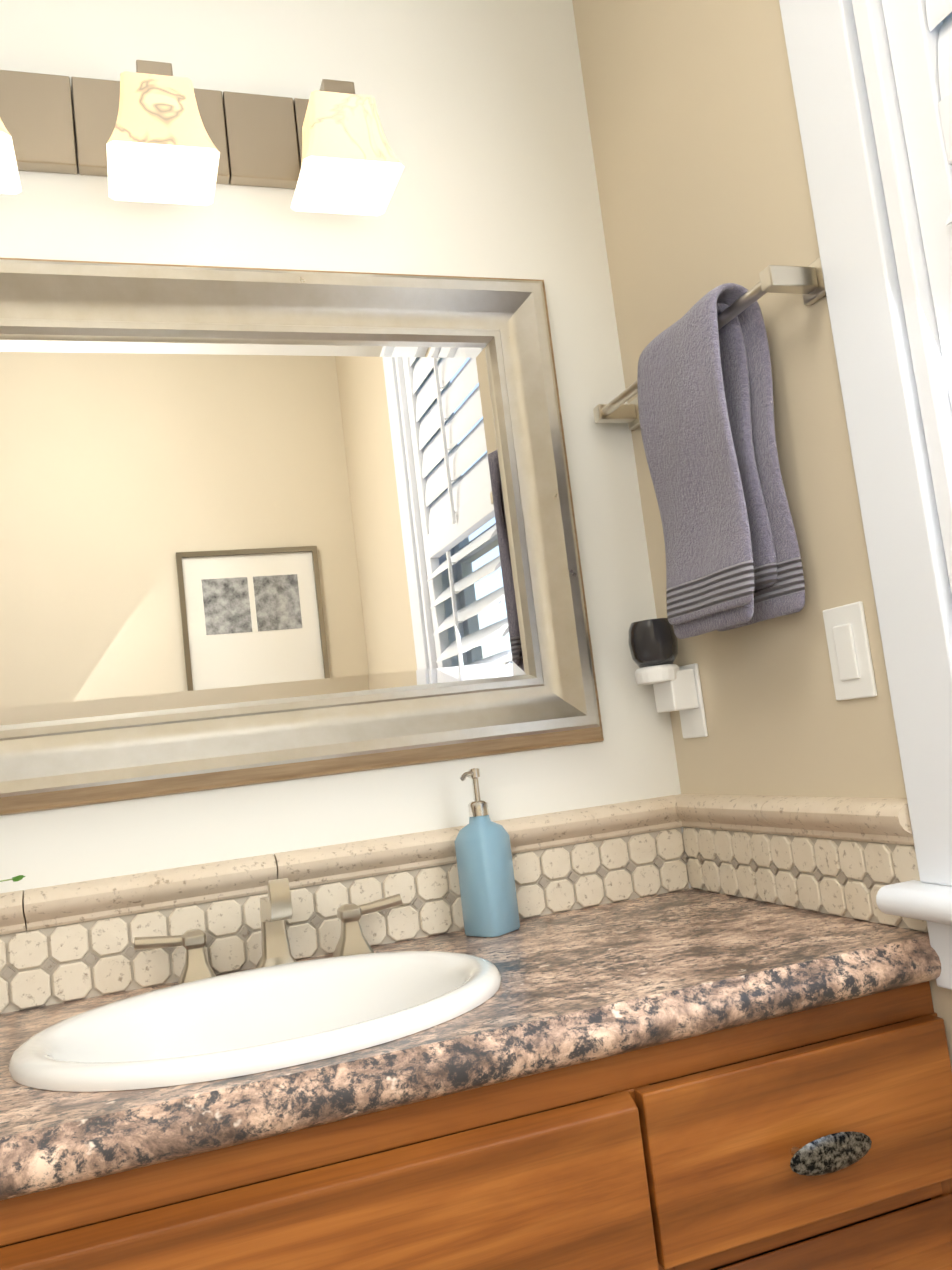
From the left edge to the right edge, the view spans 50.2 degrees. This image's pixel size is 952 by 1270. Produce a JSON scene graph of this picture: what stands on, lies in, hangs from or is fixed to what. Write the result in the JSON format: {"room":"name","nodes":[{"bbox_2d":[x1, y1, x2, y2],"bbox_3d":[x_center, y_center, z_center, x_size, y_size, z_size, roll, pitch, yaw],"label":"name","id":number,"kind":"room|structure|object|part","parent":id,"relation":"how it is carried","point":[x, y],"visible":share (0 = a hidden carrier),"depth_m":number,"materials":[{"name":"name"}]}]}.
{"room":"bathroom","nodes":[
{"label":"bathroom","id":0,"kind":"room"},
{"bbox_2d":[0,0,690,934],"bbox_3d":[-0.942,0.051,1.338,2.900,2.750,0.182,-5,-6,-19],"label":"wall","id":1,"kind":"structure","parent":0,"point":[482,112],"depth_m":1.62,"materials":[{"name":"paint"}]},
{"bbox_2d":[0,60,403,215],"bbox_3d":[-0.456,-0.739,1.450,0.666,0.203,0.192,-5,-6,-19],"label":"sconce","id":2,"kind":"object","parent":1,"relation":"attached to","point":[153,132],"visible":1,"depth_m":1.47,"materials":[{"name":"white glass"}]},
{"bbox_3d":[-0.689,-0.680,1.339,0.146,0.118,0.146,-5,-6,-19],"label":"lamp shade","id":3,"kind":"part","parent":2,"relation":"part of","materials":[{"name":"beige glass"}]},
{"bbox_3d":[-0.444,-0.701,1.424,0.146,0.118,0.146,-5,-6,-19],"label":"lamp shade","id":4,"kind":"part","parent":2,"relation":"part of","materials":[{"name":"beige glass"}]},
{"bbox_3d":[-0.199,-0.721,1.509,0.146,0.118,0.146,-5,-6,-19],"label":"lamp shade","id":5,"kind":"part","parent":2,"relation":"part of","materials":[{"name":"beige glass"}]},
{"bbox_2d":[0,258,603,815],"bbox_3d":[-0.386,-0.172,1.466,1.173,0.782,0.051,-5,-6,-19],"label":"mirror","id":6,"kind":"object","parent":1,"relation":"attached to","point":[262,526],"visible":1,"depth_m":1.50,"materials":[{"name":"silver metal"}]},
{"bbox_3d":[-0.391,-0.170,1.481,0.949,0.558,0.004,-5,-6,-19],"label":"glass","id":7,"kind":"part","parent":6,"relation":"part of","materials":[{"name":"white"}]},
{"bbox_2d":[0,827,688,1013],"bbox_3d":[-0.586,0.439,1.333,1.968,0.100,0.010,-5,-6,-19],"label":"tile backsplash","id":8,"kind":"structure","parent":1,"relation":"attached to","point":[63,963],"depth_m":1.45,"materials":[{"name":"tile"}]},
{"bbox_2d":[572,0,951,1068],"bbox_3d":[0.718,-0.213,0.700,0.150,2.750,2.200,-5,-6,-19],"label":"wall","id":9,"kind":"structure","parent":0,"point":[698,154],"depth_m":1.42,"materials":[{"name":"paint"}]},
{"bbox_2d":[628,618,707,738],"bbox_3d":[0.296,0.072,1.608,0.094,0.192,0.078,-5,-6,-19],"label":"outlet","id":10,"kind":"object","parent":9,"relation":"attached to","point":[653,645],"visible":0.98,"depth_m":1.58,"materials":[{"name":"white plastic"}]},
{"bbox_2d":[628,618,677,668],"bbox_3d":[0.281,0.014,1.612,0.078,0.072,0.078,-5,-6,-19],"label":"air freshener","id":11,"kind":"object","parent":10,"relation":"on","point":[653,643],"depth_m":1.58,"materials":[{"name":"grey plastic"}]},
{"bbox_2d":[593,257,825,638],"bbox_3d":[0.317,-0.221,1.445,0.114,0.441,0.524,-5,-6,-19],"label":"towel rail","id":12,"kind":"object","parent":9,"relation":"attached to","point":[699,410],"visible":1,"depth_m":1.33,"materials":[{"name":"fabric"}]},
{"bbox_2d":[637,283,805,631],"bbox_3d":[0.323,-0.229,1.389,0.096,0.440,0.212,-5,-6,-19],"label":"towel","id":13,"kind":"object","parent":12,"relation":"hanging from","point":[705,384],"depth_m":1.34,"materials":[{"name":"purple fabric"}]},
{"bbox_2d":[682,827,927,932],"bbox_3d":[0.430,0.327,1.409,0.010,0.100,0.540,-5,-6,-19],"label":"tile backsplash","id":14,"kind":"structure","parent":9,"relation":"attached to","point":[846,878],"depth_m":1.36,"materials":[{"name":"tile"}]},
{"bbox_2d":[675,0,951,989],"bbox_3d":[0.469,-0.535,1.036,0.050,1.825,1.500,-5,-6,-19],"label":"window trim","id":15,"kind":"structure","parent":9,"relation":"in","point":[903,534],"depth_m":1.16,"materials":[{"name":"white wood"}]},
{"bbox_2d":[852,0,951,592],"bbox_3d":[0.628,-0.526,0.815,0.175,1.493,0.713,-5,-6,-19],"label":"window shutter","id":16,"kind":"object","parent":15,"relation":"attached to","point":[905,46],"visible":1,"depth_m":1.09,"materials":[{"name":"white wood"}]},
{"bbox_2d":[823,601,876,700],"bbox_3d":[0.459,0.021,1.254,0.010,0.116,0.072,-5,-6,-19],"label":"light switch","id":17,"kind":"object","parent":9,"relation":"attached to","point":[849,652],"visible":1,"depth_m":1.25,"materials":[{"name":"white plastic"}]},
{"bbox_2d":[876,880,951,924],"bbox_3d":[0.684,0.230,0.724,0.166,0.032,0.967,-5,-6,-19],"label":"window sill","id":18,"kind":"structure","parent":9,"relation":"attached to","point":[916,899],"depth_m":1.10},
{"bbox_3d":[-0.411,1.300,0.101,2.900,0.100,2.500,-5,-6,-19],"label":"floor","id":19,"kind":"structure","parent":0,"visible":0},
{"bbox_2d":[0,970,951,1269],"bbox_3d":[-0.411,0.916,1.024,1.962,0.852,0.566,-5,-6,-19],"label":"bathroom vanity","id":20,"kind":"object","parent":19,"relation":"on","point":[692,1078],"depth_m":1.00,"materials":[{"name":"brown wood"}]},
{"bbox_2d":[0,888,940,1189],"bbox_3d":[-0.476,0.525,1.065,1.967,0.152,0.554,-5,-6,-19],"label":"countertop","id":21,"kind":"structure","parent":20,"relation":"on","point":[652,966],"depth_m":1.03,"materials":[{"name":"stone"}]},
{"bbox_2d":[0,875,25,881],"bbox_3d":[-0.782,0.325,1.202,0.456,0.342,0.145,-5,-6,-19],"label":"plant","id":22,"kind":"object","parent":21,"relation":"on","point":[17,878],"visible":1,"depth_m":1.28,"materials":[{"name":"plant"}]},
{"bbox_2d":[134,878,401,973],"bbox_3d":[-0.263,0.385,1.345,0.362,0.132,0.136,-5,-6,-19],"label":"faucet","id":23,"kind":"object","parent":21,"relation":"on","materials":[{"name":"silver metal"}]},
{"bbox_2d":[0,931,567,1125],"bbox_3d":[-0.221,0.494,1.123,0.532,0.178,0.412,-5,-6,-19],"label":"sink","id":24,"kind":"object","parent":21,"relation":"in","point":[68,1057],"depth_m":1.20,"materials":[{"name":"white ceramic"}]},
{"bbox_2d":[454,768,519,936],"bbox_3d":[0.008,0.314,1.482,0.064,0.237,0.072,-12,-8,41],"label":"soap dispenser","id":25,"kind":"object","parent":21,"relation":"on","point":[488,895],"visible":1,"depth_m":1.46,"materials":[{"name":"blue glass"}]},
{"bbox_3d":[-0.349,0.827,0.824,1.962,0.642,0.020,-5,-6,-19],"label":"frame","id":26,"kind":"part","parent":20,"relation":"part of","materials":[{"name":"brown wood"}]},
{"bbox_3d":[0.353,0.530,1.080,0.382,0.168,0.021,-5,-6,-19],"label":"drawer","id":27,"kind":"part","parent":20,"relation":"part of","materials":[{"name":"brown wood"}]},
{"bbox_3d":[0.375,0.715,1.060,0.382,0.158,0.021,-5,-6,-19],"label":"drawer","id":28,"kind":"part","parent":20,"relation":"part of","materials":[{"name":"brown wood"}]}
]}

